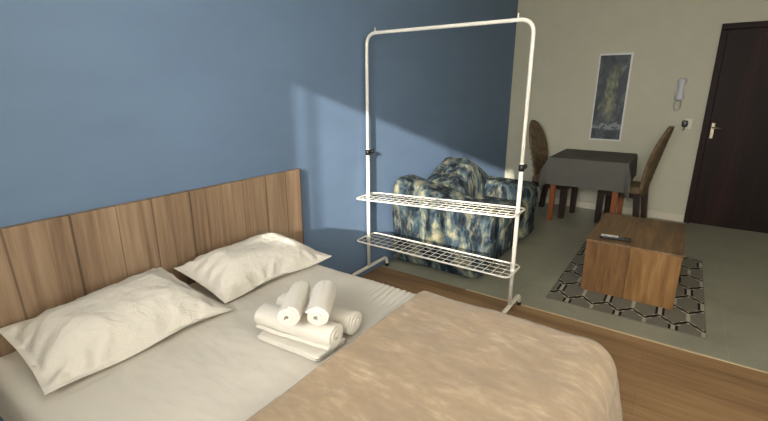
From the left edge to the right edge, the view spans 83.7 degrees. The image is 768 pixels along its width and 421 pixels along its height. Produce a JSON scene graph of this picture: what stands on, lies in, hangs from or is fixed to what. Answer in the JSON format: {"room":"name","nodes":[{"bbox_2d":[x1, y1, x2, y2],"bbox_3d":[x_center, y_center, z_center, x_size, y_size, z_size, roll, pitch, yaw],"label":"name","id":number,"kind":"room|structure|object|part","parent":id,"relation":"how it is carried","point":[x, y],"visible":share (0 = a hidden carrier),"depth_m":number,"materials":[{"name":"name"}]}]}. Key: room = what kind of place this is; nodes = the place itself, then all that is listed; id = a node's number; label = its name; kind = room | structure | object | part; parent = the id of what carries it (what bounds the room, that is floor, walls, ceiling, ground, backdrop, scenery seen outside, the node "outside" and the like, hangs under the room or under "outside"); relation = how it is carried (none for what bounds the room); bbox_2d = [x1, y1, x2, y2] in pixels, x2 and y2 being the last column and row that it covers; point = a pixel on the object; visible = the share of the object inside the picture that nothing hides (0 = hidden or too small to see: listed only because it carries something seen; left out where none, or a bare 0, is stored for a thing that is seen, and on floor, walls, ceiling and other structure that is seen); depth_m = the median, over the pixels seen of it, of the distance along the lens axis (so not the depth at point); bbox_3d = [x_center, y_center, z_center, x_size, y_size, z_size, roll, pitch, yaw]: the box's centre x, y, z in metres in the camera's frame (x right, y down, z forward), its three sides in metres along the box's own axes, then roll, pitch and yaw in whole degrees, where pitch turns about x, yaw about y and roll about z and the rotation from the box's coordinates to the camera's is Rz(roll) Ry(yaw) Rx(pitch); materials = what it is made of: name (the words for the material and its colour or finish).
{"room":"studio apartment","nodes":[
{"label":"studio apartment","id":0,"kind":"room"},
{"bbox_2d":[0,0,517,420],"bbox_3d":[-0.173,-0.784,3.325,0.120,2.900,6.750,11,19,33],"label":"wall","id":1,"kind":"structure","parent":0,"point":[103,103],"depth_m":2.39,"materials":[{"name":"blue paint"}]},
{"bbox_2d":[361,266,767,420],"bbox_3d":[0.813,1.262,1.235,4.428,0.100,3.415,11,19,33],"label":"floor","id":2,"kind":"structure","parent":0,"point":[657,382],"depth_m":2.34,"materials":[{"name":"brown wood"}]},
{"bbox_2d":[0,168,303,356],"bbox_3d":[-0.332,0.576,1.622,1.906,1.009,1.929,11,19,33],"label":"headboard","id":3,"kind":"object","parent":2,"relation":"on","point":[52,262],"visible":0.2,"depth_m":1.95,"materials":[{"name":"brown wood"}]},
{"bbox_2d":[0,264,415,420],"bbox_3d":[-0.301,0.637,1.626,1.883,0.227,1.399,11,19,33],"label":"sheet","id":4,"kind":"object","parent":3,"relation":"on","point":[216,367],"visible":0.33,"depth_m":1.49,"materials":[{"name":"beige fabric"}]},
{"bbox_2d":[0,267,231,394],"bbox_3d":[-1.036,0.397,1.706,0.426,0.179,0.690,11,19,33],"label":"pillow","id":5,"kind":"object","parent":4,"relation":"on","point":[100,329],"visible":1,"depth_m":1.56,"materials":[{"name":"beige fabric"}]},
{"bbox_2d":[174,232,330,302],"bbox_3d":[-0.661,0.241,2.260,0.399,0.177,0.712,11,19,33],"label":"pillow","id":6,"kind":"object","parent":4,"relation":"on","point":[230,272],"visible":1,"depth_m":2.11,"materials":[{"name":"beige fabric"}]},
{"bbox_2d":[256,329,345,361],"bbox_3d":[-0.343,0.494,1.668,0.367,0.021,0.159,9,18,28],"label":"folded towel","id":7,"kind":"object","parent":4,"relation":"on","point":[313,353],"visible":0.46,"depth_m":1.60,"materials":[{"name":"white fabric"}]},
{"bbox_2d":[254,303,342,349],"bbox_3d":[-0.328,0.439,1.641,0.365,0.100,0.108,8,18,26],"label":"rolled towel","id":8,"kind":"object","parent":7,"relation":"on","point":[327,336],"visible":0.84,"depth_m":1.59,"materials":[{"name":"white fabric"}]},
{"bbox_2d":[278,280,309,325],"bbox_3d":[-0.334,0.341,1.609,0.087,0.083,0.261,-1,16,-2],"label":"rolled towel","id":9,"kind":"object","parent":8,"relation":"on","point":[293,305],"visible":1,"depth_m":1.53,"materials":[{"name":"white fabric"}]},
{"bbox_2d":[305,280,335,325],"bbox_3d":[-0.233,0.341,1.610,0.095,0.080,0.260,-1,16,-2],"label":"rolled towel","id":10,"kind":"object","parent":8,"relation":"on","point":[323,294],"visible":1,"depth_m":1.54,"materials":[{"name":"white fabric"}]},
{"bbox_2d":[276,292,361,334],"bbox_3d":[-0.275,0.422,1.778,0.385,0.095,0.113,8,18,27],"label":"rolled towel","id":11,"kind":"object","parent":7,"relation":"on","point":[350,320],"visible":0.48,"depth_m":1.69,"materials":[{"name":"white fabric"}]},
{"bbox_2d":[245,291,622,420],"bbox_3d":[0.199,0.860,1.327,0.941,0.584,1.668,11,19,33],"label":"blanket","id":12,"kind":"object","parent":4,"relation":"on","point":[434,357],"visible":1,"depth_m":1.42,"materials":[{"name":"beige fabric"}]},
{"bbox_2d":[352,13,535,313],"bbox_3d":[0.367,-0.290,3.011,1.246,1.920,0.543,11,19,33],"label":"clothes rack","id":13,"kind":"object","parent":2,"relation":"on","point":[522,166],"visible":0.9,"depth_m":2.92,"materials":[{"name":"white metal"}]},
{"bbox_2d":[357,232,519,277],"bbox_3d":[0.353,0.307,3.159,1.246,0.013,0.262,11,19,33],"label":"shelf","id":14,"kind":"object","parent":13,"relation":"attached to","point":[512,270],"depth_m":3.10,"materials":[{"name":"white metal"}]},
{"bbox_2d":[356,192,524,217],"bbox_3d":[0.353,-0.052,3.057,1.246,0.073,0.262,11,19,33],"label":"shelf","id":15,"kind":"object","parent":13,"relation":"attached to","point":[517,210],"depth_m":3.00,"materials":[{"name":"white metal"}]},
{"bbox_3d":[0.851,-0.265,2.651,0.037,0.043,0.037,11,19,33],"label":"knob","id":16,"kind":"part","parent":13,"relation":"part of","materials":[{"name":"black plastic"}]},
{"bbox_2d":[466,289,767,373],"bbox_3d":[2.122,0.894,2.345,3.610,0.004,0.016,11,19,33],"label":"trim","id":17,"kind":"structure","parent":2,"relation":"on","point":[466,289],"depth_m":2.70,"materials":[{"name":"brown wood"}]},
{"bbox_2d":[381,202,767,371],"bbox_3d":[2.668,0.534,3.808,4.428,0.100,3.095,11,19,33],"label":"floor","id":18,"kind":"structure","parent":0,"point":[734,261],"depth_m":3.50,"materials":[{"name":"grey tile"}]},
{"bbox_2d":[392,157,538,277],"bbox_3d":[0.812,-0.044,4.042,0.902,0.833,1.416,11,19,33],"label":"armchair","id":19,"kind":"object","parent":18,"relation":"on","point":[461,179],"visible":0.88,"depth_m":3.61,"materials":[{"name":"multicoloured fabric"}]},
{"bbox_3d":[0.507,0.103,3.635,0.893,0.730,0.360,11,19,33],"label":"arm","id":20,"kind":"part","parent":19,"relation":"part of","materials":[{"name":"blue fabric"}]},
{"bbox_3d":[0.636,-0.208,4.125,0.428,0.562,1.268,11,19,33],"label":"backrest","id":21,"kind":"part","parent":19,"relation":"part of","materials":[{"name":"blue fabric"}]},
{"bbox_2d":[478,196,525,232],"bbox_3d":[0.910,0.015,3.992,0.604,0.147,0.783,11,19,33],"label":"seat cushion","id":22,"kind":"object","parent":19,"relation":"on","point":[499,200],"depth_m":4.05,"materials":[{"name":"blue fabric"}]},
{"bbox_3d":[1.111,-0.063,4.492,0.892,0.586,0.356,11,19,33],"label":"arm","id":23,"kind":"part","parent":19,"relation":"part of","materials":[{"name":"blue fabric"}]},
{"bbox_2d":[529,120,577,218],"bbox_3d":[2.073,-0.535,5.330,0.614,1.130,0.443,15,22,42],"label":"dining chair","id":24,"kind":"object","parent":18,"relation":"on","point":[538,146],"visible":0.68,"depth_m":5.34,"materials":[{"name":"brown wicker"}]},
{"bbox_3d":[2.133,-0.397,5.307,0.444,0.078,0.434,15,22,42],"label":"seat","id":25,"kind":"part","parent":24,"relation":"part of","materials":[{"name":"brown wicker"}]},
{"bbox_3d":[1.930,-0.746,5.416,0.213,0.770,0.443,15,22,42],"label":"backrest","id":26,"kind":"part","parent":24,"relation":"part of","materials":[{"name":"brown wicker"}]},
{"bbox_3d":[2.107,-0.249,5.623,0.099,0.420,0.062,15,22,42],"label":"leg","id":27,"kind":"part","parent":24,"relation":"part of","materials":[{"name":"brown wood"}]},
{"bbox_3d":[2.135,-0.338,5.322,0.395,0.055,0.400,15,22,42],"label":"seat frame","id":28,"kind":"part","parent":24,"relation":"part of","materials":[{"name":"brown wood"}]},
{"bbox_3d":[2.139,-0.111,5.135,0.062,0.420,0.062,15,22,42],"label":"leg","id":29,"kind":"part","parent":24,"relation":"part of","materials":[{"name":"brown wood"}]},
{"bbox_3d":[2.377,-0.177,5.368,0.062,0.420,0.062,15,22,42],"label":"leg","id":30,"kind":"part","parent":24,"relation":"part of","materials":[{"name":"brown wood"}]},
{"bbox_2d":[547,184,623,220],"bbox_3d":[2.450,-0.277,5.105,0.800,0.755,0.870,11,19,33],"label":"dining table","id":31,"kind":"object","parent":18,"relation":"on","point":[614,200],"visible":0.3,"depth_m":5.02,"materials":[{"name":"orange wood"}]},
{"bbox_3d":[1.976,-0.236,5.016,0.066,0.725,0.066,11,19,33],"label":"leg","id":32,"kind":"part","parent":31,"relation":"part of","materials":[{"name":"orange wood"}]},
{"bbox_2d":[539,149,637,201],"bbox_3d":[2.429,-0.451,5.033,0.930,0.396,0.954,11,19,33],"label":"tablecloth","id":33,"kind":"object","parent":31,"relation":"on","point":[587,169],"visible":1,"depth_m":4.73,"materials":[{"name":"grey fabric"}]},
{"bbox_3d":[2.510,-0.135,4.660,0.066,0.725,0.066,11,19,33],"label":"leg","id":34,"kind":"part","parent":31,"relation":"part of","materials":[{"name":"orange wood"}]},
{"bbox_3d":[2.909,-0.291,5.213,0.066,0.725,0.066,11,19,33],"label":"leg","id":35,"kind":"part","parent":31,"relation":"part of","materials":[{"name":"orange wood"}]},
{"bbox_2d":[546,240,706,338],"bbox_3d":[2.050,0.550,3.550,0.975,0.010,1.555,11,19,33],"label":"rug","id":36,"kind":"object","parent":18,"relation":"on","point":[687,315],"visible":0.41,"depth_m":3.12,"materials":[{"name":"grey fabric"}]},
{"bbox_2d":[580,213,685,309],"bbox_3d":[2.018,0.359,3.453,0.608,0.410,0.868,11,19,33],"label":"coffee table","id":37,"kind":"object","parent":36,"relation":"on","point":[654,255],"visible":0.98,"depth_m":3.15,"materials":[{"name":"brown wood"}]},
{"bbox_3d":[1.653,0.435,3.212,0.287,0.396,0.030,11,19,33],"label":"panel","id":38,"kind":"part","parent":37,"relation":"part of","materials":[{"name":"brown wood"}]},
{"bbox_2d":[600,234,631,241],"bbox_3d":[1.730,0.204,3.205,0.210,0.022,0.052,8,18,27],"label":"remote control","id":39,"kind":"object","parent":37,"relation":"on","point":[605,236],"visible":1,"depth_m":3.19,"materials":[{"name":"black plastic"}]},
{"bbox_3d":[1.698,0.190,3.224,0.118,0.004,0.040,8,18,27],"label":"plate","id":40,"kind":"part","parent":39,"relation":"part of","materials":[{"name":"silver metal"}]},
{"bbox_3d":[1.901,0.481,3.047,0.311,0.396,0.030,11,19,33],"label":"panel","id":41,"kind":"part","parent":37,"relation":"part of","materials":[{"name":"brown wood"}]},
{"bbox_2d":[594,126,674,222],"bbox_3d":[2.798,-0.389,4.812,0.614,1.130,0.443,14,21,41],"label":"dining chair","id":42,"kind":"object","parent":18,"relation":"on","point":[638,190],"visible":0.68,"depth_m":4.67,"materials":[{"name":"brown wicker"}]},
{"bbox_3d":[2.492,-0.062,4.962,0.062,0.420,0.062,14,21,41],"label":"leg","id":43,"kind":"part","parent":42,"relation":"part of","materials":[{"name":"brown wood"}]},
{"bbox_3d":[2.726,-0.129,5.199,0.062,0.420,0.062,14,21,41],"label":"leg","id":44,"kind":"part","parent":42,"relation":"part of","materials":[{"name":"brown wood"}]},
{"bbox_3d":[2.735,-0.225,4.921,0.395,0.055,0.400,14,21,41],"label":"seat frame","id":45,"kind":"part","parent":42,"relation":"part of","materials":[{"name":"brown wood"}]},
{"bbox_3d":[2.737,-0.282,4.903,0.444,0.078,0.434,14,21,41],"label":"seat","id":46,"kind":"part","parent":42,"relation":"part of","materials":[{"name":"brown fabric"}]},
{"bbox_3d":[2.768,0.009,4.711,0.099,0.420,0.062,14,21,41],"label":"leg","id":47,"kind":"part","parent":42,"relation":"part of","materials":[{"name":"brown wood"}]},
{"bbox_3d":[3.001,-0.058,4.949,0.099,0.420,0.062,14,21,41],"label":"leg","id":48,"kind":"part","parent":42,"relation":"part of","materials":[{"name":"brown wood"}]},
{"bbox_3d":[2.944,-0.524,4.631,0.213,0.770,0.443,14,21,41],"label":"backrest","id":49,"kind":"part","parent":42,"relation":"part of","materials":[{"name":"brown wicker"}]},
{"bbox_2d":[505,0,767,233],"bbox_3d":[3.584,-1.172,4.698,4.428,2.900,0.120,11,19,33],"label":"wall","id":50,"kind":"structure","parent":0,"point":[669,40],"depth_m":5.06,"materials":[{"name":"grey paint"}]},
{"bbox_2d":[536,196,683,221],"bbox_3d":[2.621,-0.074,5.620,2.174,0.085,0.012,11,19,33],"label":"baseboard","id":51,"kind":"structure","parent":50,"relation":"attached to","point":[625,210],"depth_m":5.33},
{"bbox_2d":[589,52,633,140],"bbox_3d":[2.731,-1.359,5.174,0.354,1.020,0.016,11,19,33],"label":"wall picture","id":52,"kind":"object","parent":50,"relation":"attached to","point":[614,69],"visible":1,"depth_m":5.16,"materials":[{"name":"grey paper"}]},
{"bbox_2d":[673,78,687,110],"bbox_3d":[3.281,-1.285,4.751,0.092,0.354,0.092,11,19,33],"label":"intercom","id":53,"kind":"object","parent":50,"relation":"attached to","point":[682,82],"visible":1,"depth_m":4.72,"materials":[{"name":"beige plastic"}]},
{"bbox_2d":[681,118,693,129],"bbox_3d":[3.389,-0.960,4.792,0.102,0.136,0.050,11,19,33],"label":"wall socket","id":54,"kind":"object","parent":50,"relation":"attached to","point":[688,123],"visible":1,"depth_m":4.79,"materials":[{"name":"beige plastic"}]},
{"bbox_2d":[683,21,767,233],"bbox_3d":[3.888,-0.820,4.454,0.953,2.155,0.078,11,19,33],"label":"door","id":55,"kind":"structure","parent":50,"relation":"in","point":[729,185],"depth_m":4.58,"materials":[{"name":"brown wood"}]},
{"bbox_3d":[3.586,-0.872,4.683,0.032,0.170,0.006,11,19,33],"label":"handle plate","id":56,"kind":"part","parent":55,"relation":"part of","materials":[{"name":"silver metal"}]}
]}

